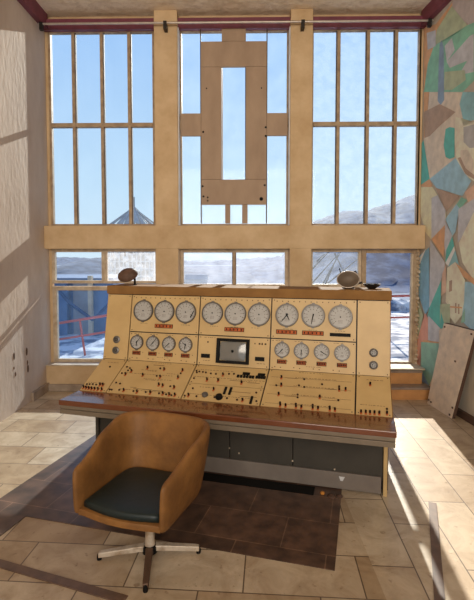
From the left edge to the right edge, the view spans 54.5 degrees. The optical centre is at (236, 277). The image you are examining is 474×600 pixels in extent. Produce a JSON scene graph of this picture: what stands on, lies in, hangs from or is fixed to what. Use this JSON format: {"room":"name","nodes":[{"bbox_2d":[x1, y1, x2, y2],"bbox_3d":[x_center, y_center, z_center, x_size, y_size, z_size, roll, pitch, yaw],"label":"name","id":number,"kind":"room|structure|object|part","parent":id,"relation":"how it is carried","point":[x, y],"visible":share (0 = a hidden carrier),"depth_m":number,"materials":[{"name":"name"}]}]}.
{"room":"industrial control room","nodes":[
{"label":"industrial control room","id":0,"kind":"room"},
{"bbox_2d":[0,0,50,421],"bbox_3d":[-2.484,-0.658,1.206,0.300,4.400,8.785,0,3,1],"label":"wall","id":1,"kind":"structure","parent":0,"point":[25,322],"depth_m":4.85,"materials":[{"name":"paint"}]},
{"bbox_2d":[13,348,28,375],"bbox_3d":[-2.269,0.897,4.844,0.004,0.282,0.329,0,3,1],"label":"wall holes","id":2,"kind":"object","parent":1,"relation":"attached to","point":[26,348],"depth_m":4.97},
{"bbox_2d":[17,0,47,28],"bbox_3d":[-2.305,-2.769,1.031,0.060,0.165,8.640,0,3,1],"label":"trim","id":3,"kind":"structure","parent":1,"relation":"attached to","point":[32,7],"depth_m":5.06,"materials":[{"name":"red paint"}]},
{"bbox_2d":[31,383,48,400],"bbox_3d":[-2.247,1.304,5.262,0.035,0.100,0.410,0,3,1],"label":"baseboard","id":4,"kind":"structure","parent":1,"relation":"attached to","point":[43,389],"depth_m":5.21,"materials":[{"name":"wood"}]},
{"bbox_2d":[36,0,430,16],"bbox_3d":[0.333,-2.953,1.049,5.935,0.200,8.785,0,3,1],"label":"ceiling","id":5,"kind":"structure","parent":0,"point":[53,8],"depth_m":5.17,"materials":[{"name":"paint"}]},
{"bbox_2d":[45,14,423,383],"bbox_3d":[-0.042,-0.857,5.440,4.435,4.400,0.225,0,3,1],"label":"wall","id":6,"kind":"structure","parent":0,"point":[55,374],"depth_m":5.45,"materials":[{"name":"paint"}]},
{"bbox_2d":[49,384,83,390],"bbox_3d":[-1.684,1.303,5.443,1.155,0.085,0.030,0,3,1],"label":"baseboard","id":7,"kind":"structure","parent":6,"relation":"attached to","point":[52,387],"depth_m":5.43,"materials":[{"name":"stone"}]},
{"bbox_2d":[46,362,99,365],"bbox_3d":[-1.610,1.034,5.504,1.310,0.015,0.160,0,3,1],"label":"trim","id":8,"kind":"structure","parent":6,"relation":"attached to","point":[50,363],"depth_m":5.46,"materials":[{"name":"paint"}]},
{"bbox_2d":[52,249,104,282],"bbox_3d":[-1.911,-0.138,5.564,0.635,0.412,0.060,0,3,1],"label":"window","id":9,"kind":"structure","parent":6,"relation":"in","point":[54,254],"depth_m":5.54,"materials":[{"name":"paint"}]},
{"bbox_2d":[52,286,106,361],"bbox_3d":[-1.588,0.570,5.592,1.280,0.935,0.060,0,3,1],"label":"window","id":10,"kind":"structure","parent":6,"relation":"in","point":[55,289],"depth_m":5.58,"materials":[{"name":"paint"}]},
{"bbox_2d":[44,18,153,31],"bbox_3d":[-1.605,-2.942,5.345,1.310,0.117,0.098,0,3,1],"label":"trim","id":11,"kind":"structure","parent":6,"relation":"attached to","point":[129,27],"depth_m":5.33,"materials":[{"name":"red paint"}]},
{"bbox_2d":[48,31,154,225],"bbox_3d":[-1.598,-1.762,5.476,1.260,2.295,0.072,0,3,1],"label":"window","id":12,"kind":"structure","parent":6,"relation":"in","point":[75,125],"depth_m":5.46,"materials":[{"name":"paint"}]},
{"bbox_2d":[104,249,155,282],"bbox_3d":[-1.271,-0.138,5.553,0.645,0.412,0.060,0,3,1],"label":"window","id":13,"kind":"structure","parent":6,"relation":"in","point":[106,251],"depth_m":5.52,"materials":[{"name":"paint"}]},
{"bbox_2d":[154,10,179,283],"bbox_3d":[-0.815,-1.008,5.446,0.268,4.100,0.225,0,3,1],"label":"column","id":14,"kind":"structure","parent":6,"relation":"attached to","point":[165,44],"depth_m":5.30,"materials":[{"name":"paint"}]},
{"bbox_2d":[38,18,433,32],"bbox_3d":[-0.027,-2.835,5.186,4.420,0.086,0.105,0,3,1],"label":"pipe","id":15,"kind":"object","parent":14,"relation":"attached to","point":[429,21],"visible":1,"depth_m":5.14,"materials":[{"name":"metal"}]},
{"bbox_2d":[177,27,180,224],"bbox_3d":[-0.676,-1.745,5.371,0.012,2.260,0.090,0,3,1],"label":"trim","id":16,"kind":"structure","parent":6,"relation":"attached to","point":[178,31],"depth_m":5.36,"materials":[{"name":"brown wood"}]},
{"bbox_2d":[44,225,424,248],"bbox_3d":[-0.041,-0.476,5.455,4.437,0.273,0.230,0,3,1],"label":"horizontal beam","id":17,"kind":"structure","parent":6,"relation":"attached to","point":[180,236],"depth_m":5.34,"materials":[{"name":"paint"}]},
{"bbox_2d":[178,17,290,30],"bbox_3d":[-0.034,-2.940,5.318,1.295,0.117,0.098,0,3,1],"label":"trim","id":18,"kind":"structure","parent":6,"relation":"attached to","point":[249,26],"depth_m":5.30,"materials":[{"name":"red paint"}]},
{"bbox_2d":[180,28,288,224],"bbox_3d":[-0.034,-1.760,5.427,1.295,2.295,0.116,0,3,1],"label":"window","id":19,"kind":"structure","parent":6,"relation":"in","point":[248,31],"depth_m":5.38,"materials":[{"name":"paint"}]},
{"bbox_3d":[-0.423,-1.769,5.400,0.012,2.255,0.022,0,3,1],"label":"edge rod","id":20,"kind":"part","parent":19,"relation":"part of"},
{"bbox_3d":[-0.172,-1.804,5.394,0.010,1.295,0.022,0,3,1],"label":"rod","id":21,"kind":"part","parent":19,"relation":"part of","materials":[{"name":"paint"}]},
{"bbox_3d":[-0.035,-1.770,5.389,1.240,2.258,0.041,0,3,1],"label":"board frame","id":22,"kind":"part","parent":19,"relation":"part of","materials":[{"name":"brown wood"}]},
{"bbox_3d":[0.100,-1.803,5.389,0.010,1.295,0.022,0,3,1],"label":"rod","id":23,"kind":"part","parent":19,"relation":"part of","materials":[{"name":"white metal"}]},
{"bbox_3d":[0.348,-1.768,5.386,0.012,2.255,0.022,0,3,1],"label":"edge rod","id":24,"kind":"part","parent":19,"relation":"part of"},
{"bbox_2d":[180,249,288,285],"bbox_3d":[-0.033,0.348,5.548,1.295,1.382,0.072,0,3,1],"label":"window","id":25,"kind":"structure","parent":6,"relation":"in","point":[182,251],"depth_m":5.50,"materials":[{"name":"paint"}]},
{"bbox_2d":[288,26,290,224],"bbox_3d":[0.607,-1.744,5.349,0.012,2.260,0.090,0,3,1],"label":"trim","id":26,"kind":"structure","parent":6,"relation":"attached to","point":[290,26],"depth_m":5.33,"materials":[{"name":"brown wood"}]},
{"bbox_2d":[288,9,312,286],"bbox_3d":[0.740,-1.006,5.419,0.253,4.100,0.225,0,3,1],"label":"column","id":27,"kind":"structure","parent":6,"relation":"attached to","point":[301,49],"depth_m":5.28,"materials":[{"name":"paint"}]},
{"bbox_2d":[311,249,361,286],"bbox_3d":[1.174,0.349,5.529,0.614,1.382,0.068,0,3,1],"label":"window","id":28,"kind":"structure","parent":6,"relation":"in","point":[359,251],"depth_m":5.48,"materials":[{"name":"paint"}]},
{"bbox_2d":[312,29,421,224],"bbox_3d":[1.507,-1.760,5.422,1.279,2.295,0.072,0,3,1],"label":"window","id":29,"kind":"structure","parent":6,"relation":"in","point":[394,123],"depth_m":5.39,"materials":[{"name":"paint"}]},
{"bbox_2d":[313,16,425,29],"bbox_3d":[1.520,-2.939,5.291,1.309,0.117,0.098,0,3,1],"label":"trim","id":30,"kind":"structure","parent":6,"relation":"attached to","point":[356,25],"depth_m":5.28,"materials":[{"name":"red paint"}]},
{"bbox_2d":[361,249,424,369],"bbox_3d":[1.687,0.359,5.399,0.986,1.386,0.330,0,3,1],"label":"window frame","id":31,"kind":"structure","parent":6,"relation":"in","point":[410,364],"depth_m":5.46,"materials":[{"name":"paint"}]},
{"bbox_3d":[1.673,1.044,5.394,0.960,0.018,0.255,0,3,1],"label":"sunlit sill","id":32,"kind":"part","parent":31,"relation":"part of","materials":[{"name":"paint"}]},
{"bbox_2d":[0,391,473,599],"bbox_3d":[0.333,1.642,1.266,5.935,0.200,8.785,0,3,1],"label":"floor","id":33,"kind":"structure","parent":0,"point":[383,552],"depth_m":2.56,"materials":[{"name":"tile"}]},
{"bbox_2d":[0,559,127,599],"bbox_3d":[-1.227,1.491,2.390,1.500,0.016,0.050,1,3,19],"label":"trim","id":34,"kind":"structure","parent":33,"relation":"on","point":[82,587],"depth_m":2.26,"materials":[{"name":"brown tile"}]},
{"bbox_2d":[72,410,209,592],"bbox_3d":[-0.484,1.151,2.485,0.603,0.666,0.599,1,3,20],"label":"swivel chair","id":35,"kind":"object","parent":33,"relation":"on","point":[144,469],"visible":1,"depth_m":2.44,"materials":[{"name":"brown leather"}]},
{"bbox_3d":[-0.503,1.169,2.435,0.464,0.036,0.490,1,3,20],"label":"seat","id":36,"kind":"part","parent":35,"relation":"part of","materials":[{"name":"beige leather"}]},
{"bbox_3d":[-0.613,1.447,2.439,0.238,0.051,0.040,0,3,-6],"label":"leg","id":37,"kind":"part","parent":35,"relation":"part of","materials":[{"name":"metal"}]},
{"bbox_2d":[84,467,171,522],"bbox_3d":[-0.505,1.131,2.429,0.424,0.044,0.460,1,3,20],"label":"seat cushion","id":38,"kind":"object","parent":35,"relation":"on","point":[126,494],"depth_m":2.34,"materials":[{"name":"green leather"}]},
{"bbox_3d":[-0.449,1.453,2.308,0.040,0.051,0.235,0,3,-6],"label":"leg","id":39,"kind":"part","parent":35,"relation":"part of","materials":[{"name":"silver metal"}]},
{"bbox_3d":[-0.319,1.445,2.470,0.232,0.051,0.040,0,3,-6],"label":"leg","id":40,"kind":"part","parent":35,"relation":"part of","materials":[{"name":"metal"}]},
{"bbox_2d":[0,434,341,570],"bbox_3d":[-0.429,1.460,3.067,2.170,0.014,2.000,1,3,15],"label":"rug","id":41,"kind":"object","parent":33,"relation":"on","point":[289,527],"depth_m":2.82,"materials":[{"name":"brown carpet"}]},
{"bbox_2d":[203,472,314,494],"bbox_3d":[-0.040,1.442,3.278,1.170,0.004,0.112,1,3,15],"label":"trim","id":42,"kind":"structure","parent":41,"relation":"on","point":[294,488],"depth_m":3.23,"materials":[{"name":"black plastic"}]},
{"bbox_2d":[327,493,335,498],"bbox_3d":[0.629,1.446,3.051,0.057,0.024,0.058,0,3,1],"label":"lump","id":43,"kind":"object","parent":41,"relation":"on","point":[330,495],"visible":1,"depth_m":3.04,"materials":[{"name":"brown"}]},
{"bbox_2d":[59,283,396,496],"bbox_3d":[-0.040,0.764,3.380,2.238,1.356,0.970,1,3,15],"label":"control console","id":44,"kind":"object","parent":33,"relation":"on","point":[292,384],"visible":1,"depth_m":3.30,"materials":[{"name":"beige metal"}]},
{"bbox_3d":[-1.031,1.166,3.874,0.026,0.505,0.535,1,3,15],"label":"panel","id":45,"kind":"part","parent":44,"relation":"part of","materials":[{"name":"black metal"}]},
{"bbox_3d":[-1.028,0.755,3.564,0.213,0.018,0.364,1,30,15],"label":"instrument panel","id":46,"kind":"part","parent":44,"relation":"part of","materials":[{"name":"beige metal"}]},
{"bbox_3d":[-0.814,1.133,3.573,0.546,0.400,0.027,1,3,15],"label":"panel","id":47,"kind":"part","parent":44,"relation":"part of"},
{"bbox_2d":[112,346,118,353],"bbox_3d":[-0.982,0.586,3.719,0.060,0.060,0.010,1,-8,15],"label":"socket","id":48,"kind":"object","parent":44,"relation":"attached to","point":[115,349],"depth_m":3.72,"materials":[{"name":"black plastic"}]},
{"bbox_2d":[113,336,119,342],"bbox_3d":[-0.978,0.501,3.729,0.060,0.060,0.010,1,-8,15],"label":"knob","id":49,"kind":"object","parent":44,"relation":"attached to","point":[116,339],"depth_m":3.73,"materials":[{"name":"grey plastic"}]},
{"bbox_3d":[-0.971,0.398,3.755,0.213,0.521,0.018,1,-8,15],"label":"instrument panel","id":50,"kind":"part","parent":44,"relation":"part of","materials":[{"name":"beige metal"}]},
{"bbox_2d":[118,268,137,284],"bbox_3d":[-0.918,-0.010,3.864,0.168,0.142,0.109,0,3,1],"label":"lamp","id":51,"kind":"object","parent":44,"relation":"on","point":[128,274],"visible":0.96,"depth_m":3.83,"materials":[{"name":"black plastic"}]},
{"bbox_3d":[-0.635,0.760,3.458,0.580,0.018,0.364,1,30,15],"label":"instrument panel","id":52,"kind":"part","parent":44,"relation":"part of","materials":[{"name":"beige metal"}]},
{"bbox_3d":[-0.586,0.552,3.629,0.580,0.220,0.018,1,-8,15],"label":"instrument panel","id":53,"kind":"part","parent":44,"relation":"part of","materials":[{"name":"beige metal"}]},
{"bbox_3d":[-0.574,0.290,3.663,0.580,0.292,0.018,1,-8,15],"label":"instrument panel","id":54,"kind":"part","parent":44,"relation":"part of","materials":[{"name":"beige metal"}]},
{"bbox_3d":[-0.299,1.139,3.433,0.510,0.400,0.027,1,3,15],"label":"panel","id":55,"kind":"part","parent":44,"relation":"part of","materials":[{"name":"grey metal"}]},
{"bbox_3d":[-0.125,0.822,3.183,0.052,0.020,0.052,1,30,15],"label":"selector knob","id":56,"kind":"part","parent":44,"relation":"part of","materials":[{"name":"black plastic"}]},
{"bbox_3d":[-0.102,0.819,3.219,0.556,0.018,0.156,1,30,15],"label":"instrument panel","id":57,"kind":"part","parent":44,"relation":"part of","materials":[{"name":"beige metal"}]},
{"bbox_3d":[-0.106,0.923,3.143,2.224,0.060,0.456,1,3,15],"label":"rail","id":58,"kind":"part","parent":44,"relation":"part of","materials":[{"name":"brown wood"}]},
{"bbox_3d":[-0.058,0.726,3.375,0.556,0.018,0.200,1,30,15],"label":"instrument panel","id":59,"kind":"part","parent":44,"relation":"part of","materials":[{"name":"beige metal"}]},
{"bbox_3d":[-0.034,0.553,3.461,0.202,0.142,0.010,1,-8,15],"label":"screen glass","id":60,"kind":"part","parent":44,"relation":"part of","materials":[{"name":"grey glass"}]},
{"bbox_3d":[-0.028,0.559,3.478,0.556,0.220,0.018,1,-8,15],"label":"instrument panel","id":61,"kind":"part","parent":44,"relation":"part of","materials":[{"name":"beige metal"}]},
{"bbox_3d":[-0.016,0.297,3.511,0.556,0.292,0.018,1,-8,15],"label":"instrument panel","id":62,"kind":"part","parent":44,"relation":"part of","materials":[{"name":"beige metal"}]},
{"bbox_3d":[0.173,1.146,3.305,0.456,0.400,0.027,1,3,15],"label":"panel","id":63,"kind":"part","parent":44,"relation":"part of","materials":[{"name":"grey metal"}]},
{"bbox_3d":[-0.060,1.375,3.354,2.121,0.113,0.018,1,3,15],"label":"kick plate","id":64,"kind":"part","parent":44,"relation":"part of","materials":[{"name":"grey metal"}]},
{"bbox_3d":[0.494,0.774,3.151,0.608,0.018,0.364,1,30,15],"label":"instrument panel","id":65,"kind":"part","parent":44,"relation":"part of","materials":[{"name":"beige metal"}]},
{"bbox_3d":[0.543,0.566,3.322,0.608,0.220,0.018,1,-8,15],"label":"instrument panel","id":66,"kind":"part","parent":44,"relation":"part of","materials":[{"name":"beige metal"}]},
{"bbox_3d":[0.555,0.304,3.356,0.608,0.292,0.018,1,-8,15],"label":"instrument panel","id":67,"kind":"part","parent":44,"relation":"part of","materials":[{"name":"beige metal"}]},
{"bbox_3d":[0.690,1.152,3.165,0.602,0.400,0.027,1,3,15],"label":"panel","id":68,"kind":"part","parent":44,"relation":"part of","materials":[{"name":"grey metal"}]},
{"bbox_2d":[336,268,362,287],"bbox_3d":[0.843,0.004,3.461,0.199,0.151,0.127,0,3,1],"label":"disc","id":69,"kind":"object","parent":44,"relation":"on","point":[346,279],"visible":1,"depth_m":3.45,"materials":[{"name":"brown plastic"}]},
{"bbox_2d":[363,283,379,288],"bbox_3d":[1.005,0.064,3.430,0.128,0.036,0.128,0,3,1],"label":"shallow dish","id":70,"kind":"object","parent":44,"relation":"on","point":[368,285],"visible":1,"depth_m":3.39,"materials":[{"name":"metal"}]},
{"bbox_2d":[369,361,377,369],"bbox_3d":[0.948,0.608,3.194,0.060,0.060,0.010,1,-8,15],"label":"socket","id":71,"kind":"object","parent":44,"relation":"attached to","point":[373,365],"depth_m":3.19,"materials":[{"name":"black plastic"}]},
{"bbox_2d":[369,348,377,356],"bbox_3d":[0.952,0.523,3.205,0.060,0.060,0.010,1,-8,15],"label":"socket","id":72,"kind":"object","parent":44,"relation":"attached to","point":[373,352],"depth_m":3.21,"materials":[{"name":"black plastic"}]},
{"bbox_3d":[0.959,0.423,3.230,0.219,0.521,0.018,1,-8,15],"label":"instrument panel","id":73,"kind":"part","parent":44,"relation":"part of","materials":[{"name":"beige metal"}]},
{"bbox_3d":[0.902,0.780,3.040,0.219,0.018,0.364,1,30,15],"label":"instrument panel","id":74,"kind":"part","parent":44,"relation":"part of","materials":[{"name":"beige metal"}]},
{"bbox_3d":[1.055,1.193,3.307,0.026,0.505,0.535,1,3,15],"label":"panel","id":75,"kind":"part","parent":44,"relation":"part of","materials":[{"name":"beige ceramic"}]},
{"bbox_3d":[1.057,0.509,3.183,0.012,0.688,0.710,1,3,15],"label":"panel","id":76,"kind":"part","parent":44,"relation":"part of","materials":[{"name":"beige metal"}]},
{"bbox_2d":[391,382,429,399],"bbox_3d":[1.556,1.286,5.260,1.240,0.135,0.280,0,3,1],"label":"stone step","id":77,"kind":"structure","parent":33,"relation":"on","point":[399,391],"depth_m":5.13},
{"bbox_2d":[391,370,422,383],"bbox_3d":[1.532,1.140,5.334,1.190,0.150,0.120,0,3,1],"label":"stone step","id":78,"kind":"structure","parent":77,"relation":"on","point":[397,376],"depth_m":5.28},
{"bbox_2d":[428,502,444,599],"bbox_3d":[0.997,1.496,2.281,0.048,0.016,1.500,1,3,21],"label":"trim","id":79,"kind":"structure","parent":33,"relation":"on","point":[438,582],"depth_m":2.45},
{"bbox_2d":[427,323,473,418],"bbox_3d":[2.163,0.930,4.654,0.133,0.904,0.693,0,3,-5],"label":"leaning board","id":80,"kind":"object","parent":33,"relation":"on","point":[456,346],"visible":1,"depth_m":4.62,"materials":[{"name":"beige wood"}]},
{"bbox_2d":[419,0,473,415],"bbox_3d":[2.671,-0.653,1.117,0.298,4.400,8.859,0,3,-5],"label":"wall","id":81,"kind":"structure","parent":0,"point":[466,404],"depth_m":4.65,"materials":[{"name":"paint"}]},
{"bbox_2d":[421,0,450,25],"bbox_3d":[2.497,-2.765,0.947,0.060,0.165,8.689,0,3,-5],"label":"trim","id":82,"kind":"structure","parent":81,"relation":"attached to","point":[433,8],"depth_m":5.02,"materials":[{"name":"red paint"}]},
{"bbox_2d":[417,0,473,385],"bbox_3d":[2.302,-0.705,3.701,0.011,4.220,3.458,0,3,-5],"label":"mural","id":83,"kind":"object","parent":81,"relation":"attached to","point":[447,156],"visible":0.97,"depth_m":4.83},
{"bbox_2d":[456,408,473,425],"bbox_3d":[2.309,1.398,3.580,0.035,0.070,2.717,0,3,-5],"label":"baseboard","id":84,"kind":"structure","parent":81,"relation":"attached to","point":[467,417],"depth_m":4.47,"materials":[{"name":"brown wood"}]},
{"label":"outside","id":85,"kind":"structure","parent":0,"visible":0},
{"bbox_2d":[57,257,260,283],"bbox_3d":[-142.598,-4.508,251.044,322.174,13.437,199.099,0,3,1],"label":"hills","id":86,"kind":"structure","parent":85,"point":[93,265],"depth_m":213.62,"materials":[{"name":"white snow"}]},
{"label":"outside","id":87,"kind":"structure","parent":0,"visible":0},
{"bbox_2d":[184,194,414,292],"bbox_3d":[262.485,-45.033,387.538,684.783,82.383,452.498,0,3,1],"label":"hills","id":88,"kind":"structure","parent":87,"point":[389,270],"depth_m":241.18,"materials":[{"name":"white snow"}]},
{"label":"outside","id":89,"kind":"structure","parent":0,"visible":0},
{"bbox_2d":[57,256,280,264],"bbox_3d":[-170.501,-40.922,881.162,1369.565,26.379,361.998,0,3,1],"label":"hills","id":90,"kind":"structure","parent":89,"point":[60,260],"depth_m":800.33,"materials":[{"name":"white snow"}]},
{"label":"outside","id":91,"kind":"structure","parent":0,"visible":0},
{"bbox_2d":[59,301,409,360],"bbox_3d":[0.193,1.328,11.116,28.000,0.500,10.915,0,3,1],"label":"ground","id":92,"kind":"structure","parent":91,"point":[94,344],"depth_m":8.42,"materials":[{"name":"white snow"}]},
{"bbox_2d":[59,314,106,355],"bbox_3d":[-2.487,0.893,7.395,1.466,0.725,0.044,0,3,1],"label":"railing","id":93,"kind":"object","parent":92,"relation":"on","point":[82,335],"visible":0.33,"depth_m":7.38,"materials":[{"name":"metal"}]},
{"bbox_3d":[-2.487,0.958,7.398,0.116,0.595,0.036,0,3,1],"label":"railing post","id":94,"kind":"part","parent":93,"relation":"part of","materials":[{"name":"red metal"}]},
{"bbox_3d":[-2.447,0.793,7.389,1.357,0.524,0.044,0,3,1],"label":"rail","id":95,"kind":"part","parent":93,"relation":"part of","materials":[{"name":"red metal"}]},
{"bbox_2d":[54,274,133,334],"bbox_3d":[-3.987,0.518,10.239,3.072,1.200,2.135,0,3,1],"label":"shed","id":96,"kind":"object","parent":92,"relation":"on","point":[73,304],"visible":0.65,"depth_m":9.39,"materials":[{"name":"blue metal"}]},
{"bbox_3d":[-3.177,0.607,9.411,0.320,1.100,0.070,0,3,1],"label":"panel","id":97,"kind":"part","parent":96,"relation":"part of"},
{"bbox_3d":[-2.978,0.560,9.360,0.080,1.200,0.100,0,3,1],"label":"post","id":98,"kind":"part","parent":96,"relation":"part of","materials":[{"name":"white metal"}]},
{"bbox_2d":[312,252,356,283],"bbox_3d":[1.428,0.298,9.501,2.317,1.749,0.060,0,3,1],"label":"bare tree","id":99,"kind":"object","parent":92,"relation":"on","point":[337,255],"visible":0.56,"depth_m":9.46,"materials":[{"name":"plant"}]},
{"bbox_2d":[391,298,409,310],"bbox_3d":[4.660,0.892,13.905,1.102,0.560,1.140,1,3,16],"label":"boulder","id":100,"kind":"object","parent":92,"relation":"on","point":[397,304],"visible":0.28,"depth_m":13.44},
{"bbox_2d":[391,295,409,318],"bbox_3d":[3.260,0.742,9.190,3.062,0.852,0.044,0,3,-7],"label":"railing","id":101,"kind":"object","parent":92,"relation":"on","point":[392,295],"visible":0.09,"depth_m":9.16,"materials":[{"name":"metal"}]},
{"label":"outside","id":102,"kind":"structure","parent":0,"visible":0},
{"bbox_2d":[57,260,409,300],"bbox_3d":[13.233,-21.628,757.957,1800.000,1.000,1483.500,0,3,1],"label":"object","id":103,"kind":"structure","parent":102,"point":[403,298],"depth_m":659.78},
{"bbox_2d":[101,197,155,283],"bbox_3d":[-8.983,2.353,40.319,4.435,18.700,4.254,0,3,1],"label":"ruined tower","id":104,"kind":"structure","parent":103,"relation":"on","point":[143,263],"depth_m":38.49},
{"bbox_2d":[184,275,208,282],"bbox_3d":[-16.681,1.723,190.613,9.600,5.800,6.600,0,3,1],"label":"house","id":105,"kind":"structure","parent":103,"relation":"on","point":[188,278],"depth_m":187.97,"materials":[{"name":"white"}]}
]}

